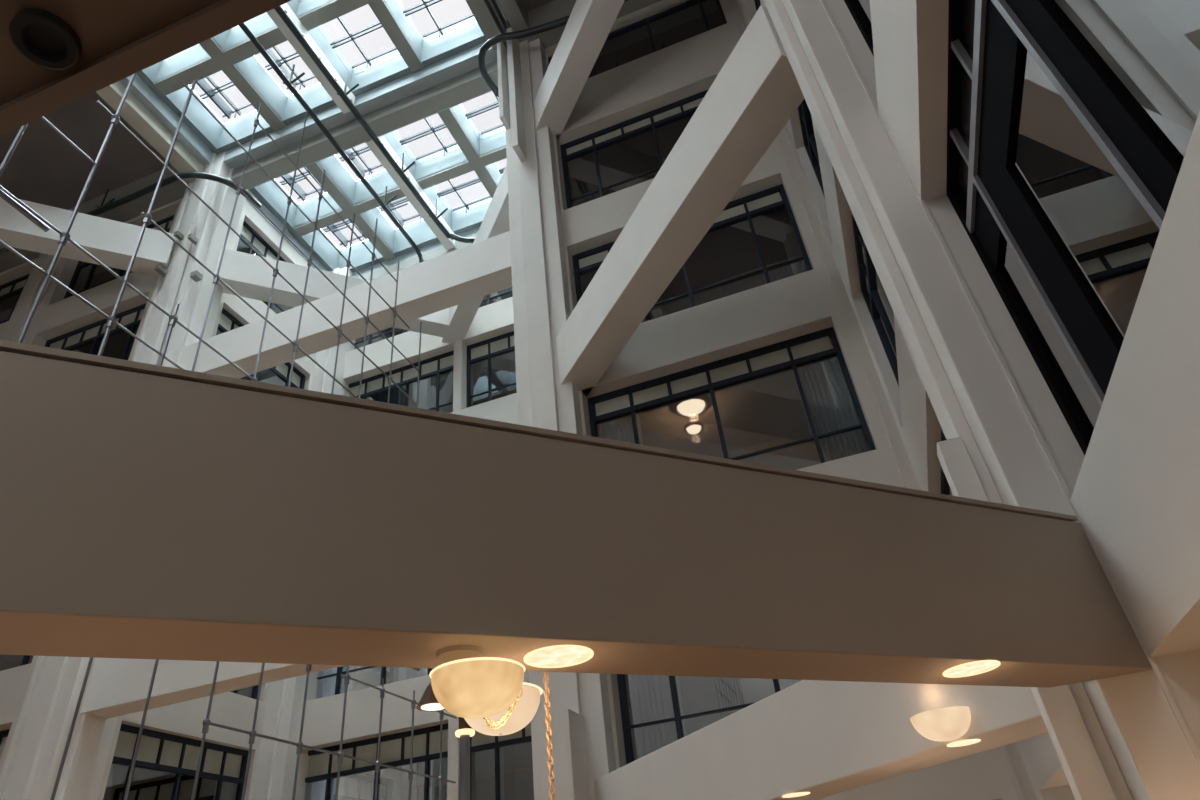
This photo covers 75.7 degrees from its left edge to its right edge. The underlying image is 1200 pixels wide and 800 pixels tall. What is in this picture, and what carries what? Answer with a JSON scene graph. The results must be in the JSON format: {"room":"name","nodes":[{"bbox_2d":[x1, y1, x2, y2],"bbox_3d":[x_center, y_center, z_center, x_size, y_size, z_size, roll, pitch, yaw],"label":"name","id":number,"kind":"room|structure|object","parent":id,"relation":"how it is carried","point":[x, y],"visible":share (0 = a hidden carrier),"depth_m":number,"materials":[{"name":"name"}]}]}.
{"room":"lobby","nodes":[
{"label":"lobby","id":0,"kind":"room"},
{"bbox_2d":[0,92,170,209],"bbox_3d":[-21.836,-10.852,20.368,12.060,0.240,18.000,-16,-36,13],"label":"ceiling","id":1,"kind":"structure","parent":0,"point":[43,168],"depth_m":25.20,"materials":[{"name":"white paint"}]},
{"bbox_2d":[0,198,182,774],"bbox_3d":[-20.691,-0.753,13.722,11.790,24.040,18.600,-16,-36,13],"label":"wall","id":2,"kind":"structure","parent":0,"point":[54,316],"depth_m":24.33,"materials":[{"name":"paint"}]},
{"bbox_2d":[0,729,9,758],"bbox_3d":[-14.160,8.822,16.285,4.500,2.970,0.180,-16,-36,13],"label":"window","id":3,"kind":"structure","parent":2,"relation":"in","point":[3,734],"depth_m":16.64,"materials":[{"name":"glass"}]},
{"bbox_2d":[0,737,6,758],"bbox_3d":[-14.265,7.932,16.906,4.254,0.550,0.108,-16,-36,13],"label":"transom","id":4,"kind":"object","parent":3,"relation":"attached to","point":[3,740],"depth_m":16.62,"materials":[{"name":"glass"}]},
{"bbox_2d":[0,274,29,323],"bbox_3d":[-21.398,-2.931,27.045,4.260,2.772,0.180,-16,-36,13],"label":"window","id":5,"kind":"structure","parent":2,"relation":"in","point":[10,292],"depth_m":27.16,"materials":[{"name":"glass"}]},
{"bbox_2d":[0,278,27,295],"bbox_3d":[-21.495,-3.755,27.620,4.014,0.513,0.108,-16,-36,13],"label":"vent","id":6,"kind":"object","parent":5,"relation":"attached to","point":[18,284],"depth_m":27.51,"materials":[{"name":"metal"}]},
{"bbox_2d":[0,655,32,670],"bbox_3d":[-14.560,5.435,18.648,4.500,2.892,0.180,-16,-36,13],"label":"window","id":7,"kind":"structure","parent":2,"relation":"in","point":[6,661],"depth_m":17.77,"materials":[{"name":"glass"}]},
{"bbox_2d":[44,303,145,359],"bbox_3d":[-15.350,-1.275,23.329,4.500,2.892,0.180,-16,-36,13],"label":"window","id":8,"kind":"structure","parent":2,"relation":"in","point":[88,339],"depth_m":23.69,"materials":[{"name":"metal"}]},
{"bbox_2d":[50,309,143,348],"bbox_3d":[-15.452,-2.139,23.932,4.254,0.535,0.108,-16,-36,13],"label":"vent","id":9,"kind":"object","parent":8,"relation":"attached to","point":[132,316],"depth_m":24.01,"materials":[{"name":"metal"}]},
{"bbox_2d":[64,215,173,298],"bbox_3d":[-15.740,-4.581,25.636,4.500,2.772,0.180,-16,-36,13],"label":"window","id":10,"kind":"structure","parent":2,"relation":"in","point":[86,276],"depth_m":25.90,"materials":[{"name":"glass"}]},
{"bbox_2d":[0,0,219,105],"bbox_3d":[-1.662,-1.497,-0.793,4.920,0.240,4.477,-16,-36,13],"label":"ceiling","id":11,"kind":"structure","parent":0,"point":[103,27],"depth_m":0.79,"materials":[{"name":"beige paint"}]},
{"bbox_2d":[9,8,81,69],"bbox_3d":[-0.566,-0.367,0.789,0.060,0.012,0.060,-16,-36,13],"label":"ceiling speaker","id":12,"kind":"object","parent":11,"relation":"attached to","point":[44,38],"visible":1,"depth_m":0.79,"materials":[{"name":"metal"}]},
{"bbox_2d":[0,0,290,135],"bbox_3d":[-0.891,-0.344,0.978,4.908,0.252,0.023,-16,-36,13],"label":"beam","id":13,"kind":"structure","parent":11,"relation":"attached to","point":[221,16],"depth_m":0.81,"materials":[{"name":"beige paint"}]},
{"bbox_2d":[97,200,315,799],"bbox_3d":[-10.518,3.747,21.890,0.600,24.040,5.400,-16,-36,13],"label":"wall","id":14,"kind":"structure","parent":0,"point":[184,719],"depth_m":19.96,"materials":[{"name":"paint"}]},
{"bbox_2d":[103,724,248,799],"bbox_3d":[-9.887,9.388,17.817,0.180,2.970,4.200,-16,-36,13],"label":"window","id":15,"kind":"structure","parent":14,"relation":"in","point":[165,767],"depth_m":18.08,"materials":[{"name":"metal"}]},
{"bbox_2d":[114,731,241,777],"bbox_3d":[-9.992,8.498,18.438,0.108,0.550,3.954,-16,-36,13],"label":"transom","id":16,"kind":"object","parent":15,"relation":"attached to","point":[156,750],"depth_m":18.33,"materials":[{"name":"metal"}]},
{"bbox_2d":[229,685,258,699],"bbox_3d":[-10.286,6.001,20.180,0.180,2.892,4.200,-16,-36,13],"label":"window","id":17,"kind":"structure","parent":14,"relation":"in","point":[251,692],"depth_m":20.96,"materials":[{"name":"glass"}]},
{"bbox_2d":[216,308,305,388],"bbox_3d":[-11.077,-0.709,24.862,0.180,2.892,4.200,-16,-36,13],"label":"window","id":18,"kind":"structure","parent":14,"relation":"in","point":[280,374],"depth_m":25.64,"materials":[{"name":"glass"}]},
{"bbox_2d":[236,221,294,313],"bbox_3d":[-11.466,-4.015,27.168,0.180,2.772,4.200,-16,-36,13],"label":"window","id":19,"kind":"structure","parent":14,"relation":"in","point":[254,239],"depth_m":26.82,"materials":[{"name":"glass"}]},
{"bbox_2d":[241,226,280,260],"bbox_3d":[-11.564,-4.840,27.743,0.108,0.513,3.954,-16,-36,13],"label":"vent","id":20,"kind":"object","parent":19,"relation":"attached to","point":[247,232],"depth_m":26.92,"materials":[{"name":"metal"}]},
{"bbox_2d":[301,297,528,799],"bbox_3d":[-4.049,3.691,22.902,12.060,24.040,0.600,-16,-36,13],"label":"wall","id":21,"kind":"structure","parent":0,"point":[322,725],"depth_m":21.03,"materials":[{"name":"paint"}]},
{"bbox_2d":[311,778,336,799],"bbox_3d":[-7.287,10.884,20.190,0.784,2.790,0.143,-16,-36,13],"label":"curtain","id":22,"kind":"object","parent":21,"relation":"hanging from","point":[318,788],"visible":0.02,"depth_m":20.54,"materials":[{"name":"grey fabric"}]},
{"bbox_2d":[322,665,346,697],"bbox_3d":[-7.687,7.497,22.553,0.784,2.712,0.143,-16,-36,13],"label":"curtain","id":23,"kind":"object","parent":21,"relation":"hanging from","point":[328,689],"visible":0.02,"depth_m":22.10,"materials":[{"name":"grey fabric"}]},
{"bbox_2d":[316,666,432,698],"bbox_3d":[-6.091,6.772,21.995,4.590,2.892,0.180,-16,-36,13],"label":"window","id":24,"kind":"structure","parent":21,"relation":"in","point":[322,675],"depth_m":21.81,"materials":[{"name":"metal"}]},
{"bbox_2d":[305,723,447,799],"bbox_3d":[-5.692,10.159,19.632,4.590,2.970,0.180,-16,-36,13],"label":"window","id":25,"kind":"structure","parent":21,"relation":"in","point":[395,749],"depth_m":20.18,"materials":[{"name":"glass"}]},
{"bbox_2d":[308,729,447,776],"bbox_3d":[-5.797,9.269,20.253,4.344,0.550,0.108,-16,-36,13],"label":"transom","id":26,"kind":"object","parent":25,"relation":"attached to","point":[395,749],"depth_m":20.23,"materials":[{"name":"metal"}]},
{"bbox_2d":[354,327,407,348],"bbox_3d":[-7.272,-3.244,28.983,4.590,2.772,0.180,-16,-36,13],"label":"window","id":27,"kind":"structure","parent":21,"relation":"in","point":[375,337],"depth_m":28.82,"materials":[{"name":"glass"}]},
{"bbox_2d":[349,350,453,412],"bbox_3d":[-6.882,0.062,26.676,4.590,2.892,0.180,-16,-36,13],"label":"window","id":28,"kind":"structure","parent":21,"relation":"in","point":[435,393],"depth_m":26.88,"materials":[{"name":"glass"}]},
{"bbox_2d":[349,355,453,396],"bbox_3d":[-6.984,-0.802,27.279,4.344,0.535,0.108,-16,-36,13],"label":"vent","id":29,"kind":"object","parent":28,"relation":"attached to","point":[439,363],"depth_m":27.26,"materials":[{"name":"metal"}]},
{"bbox_2d":[430,757,447,799],"bbox_3d":[-3.898,9.896,19.346,0.784,2.790,0.143,-16,-36,13],"label":"curtain","id":30,"kind":"object","parent":21,"relation":"hanging from","point":[435,764],"visible":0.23,"depth_m":19.60,"materials":[{"name":"grey fabric"}]},
{"bbox_2d":[475,747,503,799],"bbox_3d":[-2.717,9.551,19.052,0.794,2.790,0.143,-16,-36,13],"label":"curtain","id":31,"kind":"object","parent":21,"relation":"hanging from","point":[484,760],"visible":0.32,"depth_m":19.22,"materials":[{"name":"grey fabric"}]},
{"bbox_2d":[467,331,516,407],"bbox_3d":[-2.288,-1.277,25.532,4.650,2.892,0.180,-16,-36,13],"label":"window","id":32,"kind":"structure","parent":21,"relation":"in","point":[491,366],"depth_m":25.93,"materials":[{"name":"glass"}]},
{"bbox_2d":[471,335,514,358],"bbox_3d":[-2.390,-2.141,26.135,4.404,0.535,0.108,-16,-36,13],"label":"vent","id":33,"kind":"object","parent":32,"relation":"attached to","point":[502,343],"depth_m":26.47,"materials":[{"name":"metal"}]},
{"bbox_2d":[479,287,512,307],"bbox_3d":[-2.678,-4.583,27.839,4.650,2.772,0.180,-16,-36,13],"label":"window","id":34,"kind":"structure","parent":21,"relation":"in","point":[506,293],"depth_m":27.68,"materials":[{"name":"glass"}]},
{"bbox_2d":[470,722,531,799],"bbox_3d":[-1.098,8.820,18.488,4.650,2.970,0.180,-16,-36,13],"label":"window","id":35,"kind":"structure","parent":21,"relation":"in","point":[479,742],"depth_m":19.20,"materials":[{"name":"metal"}]},
{"bbox_2d":[335,666,533,799],"bbox_3d":[-3.449,4.577,24.274,12.060,24.040,2.880,-16,-36,13],"label":"wall","id":36,"kind":"structure","parent":0,"point":[518,762],"depth_m":22.73,"materials":[{"name":"paint"}]},
{"bbox_2d":[495,0,552,20],"bbox_3d":[-0.271,-15.164,17.831,10.140,0.240,25.200,-16,-36,13],"label":"ceiling","id":37,"kind":"structure","parent":0,"point":[530,4],"depth_m":22.52,"materials":[{"name":"white paint"}]},
{"bbox_2d":[579,195,782,301],"bbox_3d":[2.507,-3.570,19.474,5.670,0.948,3.600,-16,-36,13],"label":"ceiling","id":38,"kind":"structure","parent":0,"point":[763,283],"depth_m":19.89,"materials":[{"name":"white paint"}]},
{"bbox_2d":[595,338,857,455],"bbox_3d":[2.903,-0.215,17.134,5.670,0.948,3.600,-16,-36,13],"label":"ceiling","id":39,"kind":"structure","parent":0,"point":[771,408],"depth_m":17.23,"materials":[{"name":"white paint"}]},
{"bbox_2d":[673,396,708,416],"bbox_3d":[1.958,0.174,16.535,0.780,0.174,0.780,-16,-36,13],"label":"ceiling lamp","id":40,"kind":"object","parent":39,"relation":"attached to","point":[696,406],"visible":0.85,"depth_m":16.44,"materials":[{"name":"white glass"}]},
{"bbox_2d":[684,422,702,433],"bbox_3d":[2.103,0.660,17.299,0.437,0.174,0.437,-16,-36,13],"label":"ceiling lamp","id":41,"kind":"object","parent":39,"relation":"attached to","point":[692,427],"visible":1,"depth_m":17.20,"materials":[{"name":"white glass"}]},
{"bbox_2d":[597,418,869,759],"bbox_3d":[2.850,-0.809,17.617,5.910,24.040,3.720,-16,-36,13],"label":"wall","id":42,"kind":"structure","parent":0,"point":[698,694],"depth_m":15.74,"materials":[{"name":"paint"}]},
{"bbox_2d":[545,0,1037,799],"bbox_3d":[2.161,-1.926,15.900,5.790,24.040,0.600,-16,-36,13],"label":"wall","id":43,"kind":"structure","parent":0,"point":[804,303],"depth_m":15.29,"materials":[{"name":"paint"}]},
{"bbox_2d":[599,414,642,444],"bbox_3d":[0.491,1.288,15.035,0.852,2.712,0.143,-16,-36,13],"label":"curtain","id":44,"kind":"object","parent":43,"relation":"hanging from","point":[622,429],"visible":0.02,"depth_m":15.51,"materials":[{"name":"white fabric"}]},
{"bbox_2d":[560,89,708,208],"bbox_3d":[1.452,-6.192,19.119,4.992,2.892,0.180,-16,-36,13],"label":"window","id":45,"kind":"structure","parent":43,"relation":"in","point":[628,153],"depth_m":19.49,"materials":[{"name":"glass"}]},
{"bbox_2d":[566,97,703,154],"bbox_3d":[1.341,-7.127,19.771,4.746,0.362,0.108,-16,-36,13],"label":"vent","id":46,"kind":"object","parent":45,"relation":"attached to","point":[689,104],"depth_m":19.89,"materials":[{"name":"metal"}]},
{"bbox_2d":[548,0,726,77],"bbox_3d":[0.951,-9.788,21.319,4.992,1.800,0.180,-16,-36,13],"label":"window","id":47,"kind":"structure","parent":43,"relation":"in","point":[691,18],"depth_m":21.19,"materials":[{"name":"glass"}]},
{"bbox_2d":[628,674,686,758],"bbox_3d":[0.890,4.675,12.672,0.852,2.790,0.143,-16,-36,13],"label":"curtain","id":48,"kind":"object","parent":43,"relation":"hanging from","point":[651,698],"visible":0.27,"depth_m":12.46,"materials":[{"name":"grey fabric"}]},
{"bbox_2d":[572,184,812,322],"bbox_3d":[1.847,-2.837,16.779,4.992,2.892,0.180,-16,-36,13],"label":"window","id":49,"kind":"structure","parent":43,"relation":"in","point":[756,238],"depth_m":16.50,"materials":[{"name":"glass"}]},
{"bbox_2d":[579,192,781,267],"bbox_3d":[1.737,-3.772,17.431,4.746,0.362,0.108,-16,-36,13],"label":"vent","id":50,"kind":"object","parent":49,"relation":"attached to","point":[760,201],"depth_m":17.12,"materials":[{"name":"metal"}]},
{"bbox_2d":[617,674,780,764],"bbox_3d":[2.642,3.905,12.075,4.992,2.970,0.180,-16,-36,13],"label":"window","id":51,"kind":"structure","parent":43,"relation":"in","point":[621,678],"depth_m":12.07,"materials":[{"name":"metal"}]},
{"bbox_2d":[587,327,875,462],"bbox_3d":[2.243,0.518,14.438,4.992,2.892,0.180,-16,-36,13],"label":"window","id":52,"kind":"structure","parent":43,"relation":"in","point":[813,348],"depth_m":14.89,"materials":[{"name":"metal"}]},
{"bbox_2d":[595,336,831,415],"bbox_3d":[2.132,-0.417,15.090,4.746,0.362,0.108,-16,-36,13],"label":"vent","id":53,"kind":"object","parent":52,"relation":"attached to","point":[811,346],"depth_m":15.06,"materials":[{"name":"metal"}]},
{"bbox_2d":[766,271,805,283],"bbox_3d":[3.796,-3.146,16.454,0.852,2.712,0.143,-16,-36,13],"label":"curtain","id":54,"kind":"object","parent":43,"relation":"hanging from","point":[777,279],"visible":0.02,"depth_m":16.04,"materials":[{"name":"white fabric"}]},
{"bbox_2d":[792,346,868,462],"bbox_3d":[4.192,0.209,14.113,0.852,2.712,0.143,-16,-36,13],"label":"curtain","id":55,"kind":"object","parent":43,"relation":"hanging from","point":[828,399],"visible":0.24,"depth_m":14.12,"materials":[{"name":"white fabric"}]},
{"bbox_2d":[728,0,1024,799],"bbox_3d":[4.367,-2.765,15.070,0.060,24.040,0.042,-16,-36,13],"label":"trim","id":56,"kind":"structure","parent":43,"relation":"attached to","point":[1003,748],"depth_m":13.71,"materials":[{"name":"paint"}]},
{"bbox_2d":[737,0,1199,799],"bbox_3d":[2.306,-6.543,9.307,0.540,24.040,14.400,-16,-36,13],"label":"wall","id":57,"kind":"structure","parent":0,"point":[1135,497],"depth_m":4.21,"materials":[{"name":"paint"}]},
{"bbox_2d":[754,0,760,10],"bbox_3d":[3.288,-8.722,15.803,0.180,2.892,4.740,-16,-36,13],"label":"window","id":58,"kind":"structure","parent":57,"relation":"in","point":[757,2],"depth_m":17.66,"materials":[{"name":"metal"}]},
{"bbox_2d":[798,98,824,197],"bbox_3d":[3.683,-5.367,13.462,0.180,2.892,4.740,-16,-36,13],"label":"window","id":59,"kind":"structure","parent":57,"relation":"in","point":[805,117],"depth_m":15.27,"materials":[{"name":"glass"}]},
{"bbox_2d":[844,0,873,55],"bbox_3d":[1.830,-5.477,5.775,0.318,2.892,5.988,-16,-36,13],"label":"window","id":60,"kind":"structure","parent":57,"relation":"in","point":[859,10],"depth_m":7.92,"materials":[{"name":"glass"}]},
{"bbox_2d":[851,211,898,385],"bbox_3d":[4.079,-2.012,11.122,0.180,2.892,4.740,-16,-36,13],"label":"window","id":61,"kind":"structure","parent":57,"relation":"in","point":[877,302],"depth_m":12.60,"materials":[{"name":"glass"}]},
{"bbox_2d":[941,428,952,495],"bbox_3d":[4.478,1.375,8.759,0.180,2.970,4.740,-16,-36,13],"label":"window","id":62,"kind":"structure","parent":57,"relation":"in","point":[945,488],"depth_m":10.99,"materials":[{"name":"glass"}]},
{"bbox_2d":[820,0,1199,765],"bbox_3d":[2.244,-6.203,9.784,0.030,24.040,0.024,-16,-36,13],"label":"trim","id":63,"kind":"structure","parent":57,"relation":"attached to","point":[1155,669],"depth_m":5.49,"materials":[{"name":"paint"}]},
{"bbox_2d":[946,0,1199,454],"bbox_3d":[2.226,-2.119,3.433,0.318,2.898,5.988,-16,-36,13],"label":"window","id":64,"kind":"structure","parent":57,"relation":"in","point":[1071,123],"depth_m":4.31,"materials":[{"name":"metal"}]},
{"bbox_3d":[-8.031,8.599,8.002,33.000,0.180,28.560,-16,-36,13],"label":"floor","id":65,"kind":"structure","parent":0,"visible":0},
{"bbox_2d":[0,151,247,799],"bbox_3d":[-11.443,1.885,19.065,1.560,24.040,1.590,-16,-36,13],"label":"column","id":66,"kind":"structure","parent":65,"relation":"on","point":[31,766],"depth_m":16.08,"materials":[{"name":"paint"}]},
{"bbox_2d":[0,197,175,276],"bbox_3d":[-16.861,-5.040,21.286,8.994,1.218,0.679,11,-38,-23],"label":"diagonal beam","id":67,"kind":"structure","parent":66,"relation":"attached to","point":[113,243],"depth_m":21.96,"materials":[{"name":"paint"}]},
{"bbox_2d":[0,165,189,272],"bbox_3d":[-18.596,-5.933,26.808,11.238,1.080,0.600,-16,-36,13],"label":"roof beam","id":68,"kind":"structure","parent":66,"relation":"attached to","point":[172,192],"depth_m":25.85,"materials":[{"name":"paint"}]},
{"bbox_2d":[0,172,261,254],"bbox_3d":[-17.423,-5.895,25.242,12.862,1.111,1.825,-11,-35,6],"label":"monorail","id":69,"kind":"object","parent":68,"relation":"hanging from","point":[111,204],"visible":0.59,"depth_m":24.11,"materials":[{"name":"metal"}]},
{"bbox_2d":[96,81,203,182],"bbox_3d":[-14.898,-9.979,21.107,0.522,0.480,24.840,-16,-36,13],"label":"roof beam","id":70,"kind":"structure","parent":66,"relation":"attached to","point":[133,111],"depth_m":23.52,"materials":[{"name":"white paint"}]},
{"bbox_2d":[80,658,344,718],"bbox_3d":[-5.801,4.625,15.093,10.050,1.278,0.630,-16,-36,13],"label":"beam","id":71,"kind":"structure","parent":66,"relation":"attached to","point":[116,687],"depth_m":15.40,"materials":[{"name":"paint"}]},
{"bbox_2d":[214,248,448,337],"bbox_3d":[-8.552,-3.418,25.013,7.382,1.218,0.679,11,-38,-23],"label":"diagonal beam","id":72,"kind":"structure","parent":66,"relation":"attached to","point":[248,275],"depth_m":24.12,"materials":[{"name":"paint"}]},
{"bbox_2d":[175,231,511,378],"bbox_3d":[-6.597,-2.127,19.804,10.050,1.200,0.630,-16,-36,13],"label":"beam","id":73,"kind":"structure","parent":66,"relation":"attached to","point":[482,268],"depth_m":19.33,"materials":[{"name":"paint"}]},
{"bbox_2d":[231,60,497,189],"bbox_3d":[-7.641,-8.519,24.451,10.680,0.510,0.534,-16,-36,13],"label":"roof beam","id":74,"kind":"structure","parent":66,"relation":"attached to","point":[466,86],"depth_m":24.13,"materials":[{"name":"paint"}]},
{"bbox_2d":[120,0,505,168],"bbox_3d":[-9.307,-11.728,21.645,11.340,1.854,8.802,-16,-36,13],"label":"skylight","id":75,"kind":"object","parent":74,"relation":"on","point":[417,64],"visible":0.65,"depth_m":23.79,"materials":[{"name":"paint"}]},
{"bbox_2d":[267,3,354,113],"bbox_3d":[-9.008,-11.027,21.073,0.444,0.660,7.380,-16,-36,13],"label":"beam","id":76,"kind":"structure","parent":75,"relation":"attached to","point":[273,14],"depth_m":22.41,"materials":[{"name":"paint"}]},
{"bbox_2d":[239,23,423,262],"bbox_3d":[-8.477,-8.597,22.325,0.783,1.743,13.398,-16,-36,13],"label":"monorail","id":77,"kind":"object","parent":74,"relation":"hanging from","point":[288,83],"visible":0.84,"depth_m":22.92,"materials":[{"name":"metal"}]},
{"bbox_2d":[274,6,474,242],"bbox_3d":[-7.101,-9.228,22.213,1.336,1.106,13.527,-16,-36,13],"label":"monorail","id":78,"kind":"object","parent":74,"relation":"hanging from","point":[343,94],"visible":0.95,"depth_m":22.89,"materials":[{"name":"metal"}]},
{"bbox_2d":[246,90,506,277],"bbox_3d":[-6.651,-7.804,27.719,11.340,1.854,6.270,-16,-36,13],"label":"skylight","id":79,"kind":"object","parent":74,"relation":"on","point":[472,150],"visible":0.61,"depth_m":28.03,"materials":[{"name":"glass"}]},
{"bbox_2d":[365,135,455,249],"bbox_3d":[-6.442,-7.237,26.938,0.444,0.660,5.220,-16,-36,13],"label":"beam","id":80,"kind":"structure","parent":79,"relation":"attached to","point":[448,243],"depth_m":26.69,"materials":[{"name":"metal"}]},
{"bbox_2d":[0,73,456,799],"bbox_3d":[-2.425,0.918,5.444,0.421,8.368,6.410,-16,-36,13],"label":"lattice","id":81,"kind":"object","parent":65,"relation":"on","point":[5,195],"visible":0.74,"depth_m":5.37,"materials":[{"name":"metal"}]},
{"bbox_2d":[252,267,354,799],"bbox_3d":[-9.086,5.019,23.955,1.200,24.040,1.302,-16,-36,13],"label":"column","id":82,"kind":"structure","parent":65,"relation":"on","point":[276,765],"depth_m":20.70,"materials":[{"name":"paint"}]},
{"bbox_2d":[357,235,475,280],"bbox_3d":[-5.540,-5.406,29.242,10.680,0.480,0.900,-16,-36,13],"label":"roof beam","id":83,"kind":"structure","parent":82,"relation":"attached to","point":[440,251],"depth_m":29.22,"materials":[{"name":"paint"}]},
{"bbox_2d":[455,717,474,799],"bbox_3d":[-0.756,3.276,4.302,0.300,2.898,0.300,-16,-36,13],"label":"lamp","id":84,"kind":"object","parent":65,"relation":"on","point":[465,731],"visible":0.86,"depth_m":4.96,"materials":[{"name":"metal"}]},
{"bbox_2d":[497,27,615,799],"bbox_3d":[-1.147,-1.188,16.399,1.200,24.040,1.824,-16,-36,13],"label":"column","id":85,"kind":"structure","parent":65,"relation":"on","point":[583,752],"depth_m":16.21,"materials":[{"name":"paint"}]},
{"bbox_2d":[442,165,509,343],"bbox_3d":[-3.560,-4.591,24.177,0.679,1.218,7.849,11,-38,-23],"label":"diagonal beam","id":86,"kind":"structure","parent":85,"relation":"attached to","point":[495,222],"depth_m":23.50,"materials":[{"name":"paint"}]},
{"bbox_2d":[467,0,528,49],"bbox_3d":[-5.591,-15.196,15.727,1.200,1.080,17.460,-16,-36,13],"label":"roof beam","id":87,"kind":"structure","parent":85,"relation":"attached to","point":[516,12],"depth_m":21.71,"materials":[{"name":"paint"}]},
{"bbox_2d":[533,0,624,138],"bbox_3d":[0.071,-9.409,17.883,0.679,1.218,8.061,11,-38,-23],"label":"diagonal beam","id":88,"kind":"structure","parent":85,"relation":"attached to","point":[589,24],"depth_m":18.73,"materials":[{"name":"paint"}]},
{"bbox_2d":[504,0,661,48],"bbox_3d":[0.209,-11.434,22.099,6.660,1.080,0.660,-16,-36,13],"label":"roof beam","id":89,"kind":"structure","parent":85,"relation":"attached to","point":[553,10],"depth_m":22.17,"materials":[{"name":"paint"}]},
{"bbox_2d":[478,0,627,97],"bbox_3d":[-0.007,-10.321,21.840,6.949,1.111,2.751,-16,-36,13],"label":"monorail","id":90,"kind":"object","parent":89,"relation":"hanging from","point":[554,24],"visible":0.54,"depth_m":21.09,"materials":[{"name":"metal"}]},
{"bbox_2d":[556,5,803,395],"bbox_3d":[0.918,-2.670,13.264,0.687,1.230,7.976,11,-38,-23],"label":"diagonal beam","id":91,"kind":"structure","parent":85,"relation":"attached to","point":[756,91],"depth_m":12.04,"materials":[{"name":"paint"}]},
{"bbox_2d":[594,680,1047,799],"bbox_3d":[1.710,4.036,8.592,0.679,0.924,7.976,11,-38,-23],"label":"diagonal beam","id":92,"kind":"structure","parent":85,"relation":"attached to","point":[821,738],"depth_m":7.32,"materials":[{"name":"paint"}]},
{"bbox_2d":[782,792,809,797],"bbox_3d":[1.923,3.872,7.577,0.277,0.005,0.277,-16,-36,13],"label":"recessed light","id":93,"kind":"object","parent":92,"relation":"attached to","point":[798,794],"visible":1,"depth_m":7.57,"materials":[{"name":"white glass"}]},
{"bbox_2d":[910,706,970,741],"bbox_3d":[2.656,2.522,5.960,0.456,0.192,0.456,-16,-36,13],"label":"sconce","id":94,"kind":"object","parent":92,"relation":"attached to","point":[947,723],"visible":0.99,"depth_m":5.83,"materials":[{"name":"beige glass"}]},
{"bbox_2d":[947,739,980,746],"bbox_3d":[2.820,2.659,5.990,0.252,0.005,0.252,-16,-36,13],"label":"recessed light","id":95,"kind":"object","parent":92,"relation":"attached to","point":[969,741],"visible":1,"depth_m":5.99,"materials":[{"name":"white glass"}]},
{"bbox_2d":[764,0,1199,799],"bbox_3d":[2.601,-5.934,10.230,1.470,24.040,1.200,-16,-36,13],"label":"column","id":96,"kind":"structure","parent":65,"relation":"on","point":[1120,737],"depth_m":5.78,"materials":[{"name":"paint"}]},
{"bbox_2d":[0,339,1151,687],"bbox_3d":[-1.017,0.499,3.043,8.926,0.951,0.420,11,-38,-23],"label":"beam","id":97,"kind":"object","parent":96,"relation":"attached to","point":[148,511],"visible":1,"depth_m":3.05,"materials":[{"name":"paint"}]},
{"bbox_2d":[416,682,445,710],"bbox_3d":[-0.673,1.183,3.137,0.138,0.124,0.138,-16,-36,13],"label":"lamp","id":98,"kind":"object","parent":97,"relation":"hanging from","point":[428,701],"visible":0.44,"depth_m":3.09,"materials":[{"name":"brown metal"}]},
{"bbox_2d":[429,645,525,718],"bbox_3d":[-0.452,1.041,2.862,0.354,0.249,0.354,-16,-36,13],"label":"lamp","id":99,"kind":"object","parent":97,"relation":"hanging from","point":[468,684],"visible":1,"depth_m":2.75,"materials":[{"name":"glass"}]},
{"bbox_2d":[464,682,542,735],"bbox_3d":[-0.414,1.275,3.205,0.360,0.246,0.360,-16,-36,13],"label":"lamp","id":100,"kind":"object","parent":97,"relation":"hanging from","point":[520,713],"visible":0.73,"depth_m":3.11,"materials":[{"name":"beige glass"}]},
{"bbox_2d":[543,672,555,799],"bbox_3d":[-0.111,2.183,2.572,0.022,2.559,0.022,10,-38,-22],"label":"chain","id":101,"kind":"object","parent":97,"relation":"hanging from","point":[547,709],"visible":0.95,"depth_m":3.13,"materials":[{"name":"gold metal"}]},
{"bbox_2d":[523,645,593,667],"bbox_3d":[-0.166,1.036,3.117,0.284,0.005,0.284,-16,-36,13],"label":"recessed light","id":102,"kind":"object","parent":97,"relation":"attached to","point":[557,656],"visible":1,"depth_m":3.11,"materials":[{"name":"white glass"}]},
{"bbox_2d":[943,660,1000,677],"bbox_3d":[1.901,1.377,3.956,0.284,0.005,0.284,-16,-36,13],"label":"recessed light","id":103,"kind":"object","parent":97,"relation":"attached to","point":[976,667],"visible":1,"depth_m":3.95,"materials":[{"name":"white glass"}]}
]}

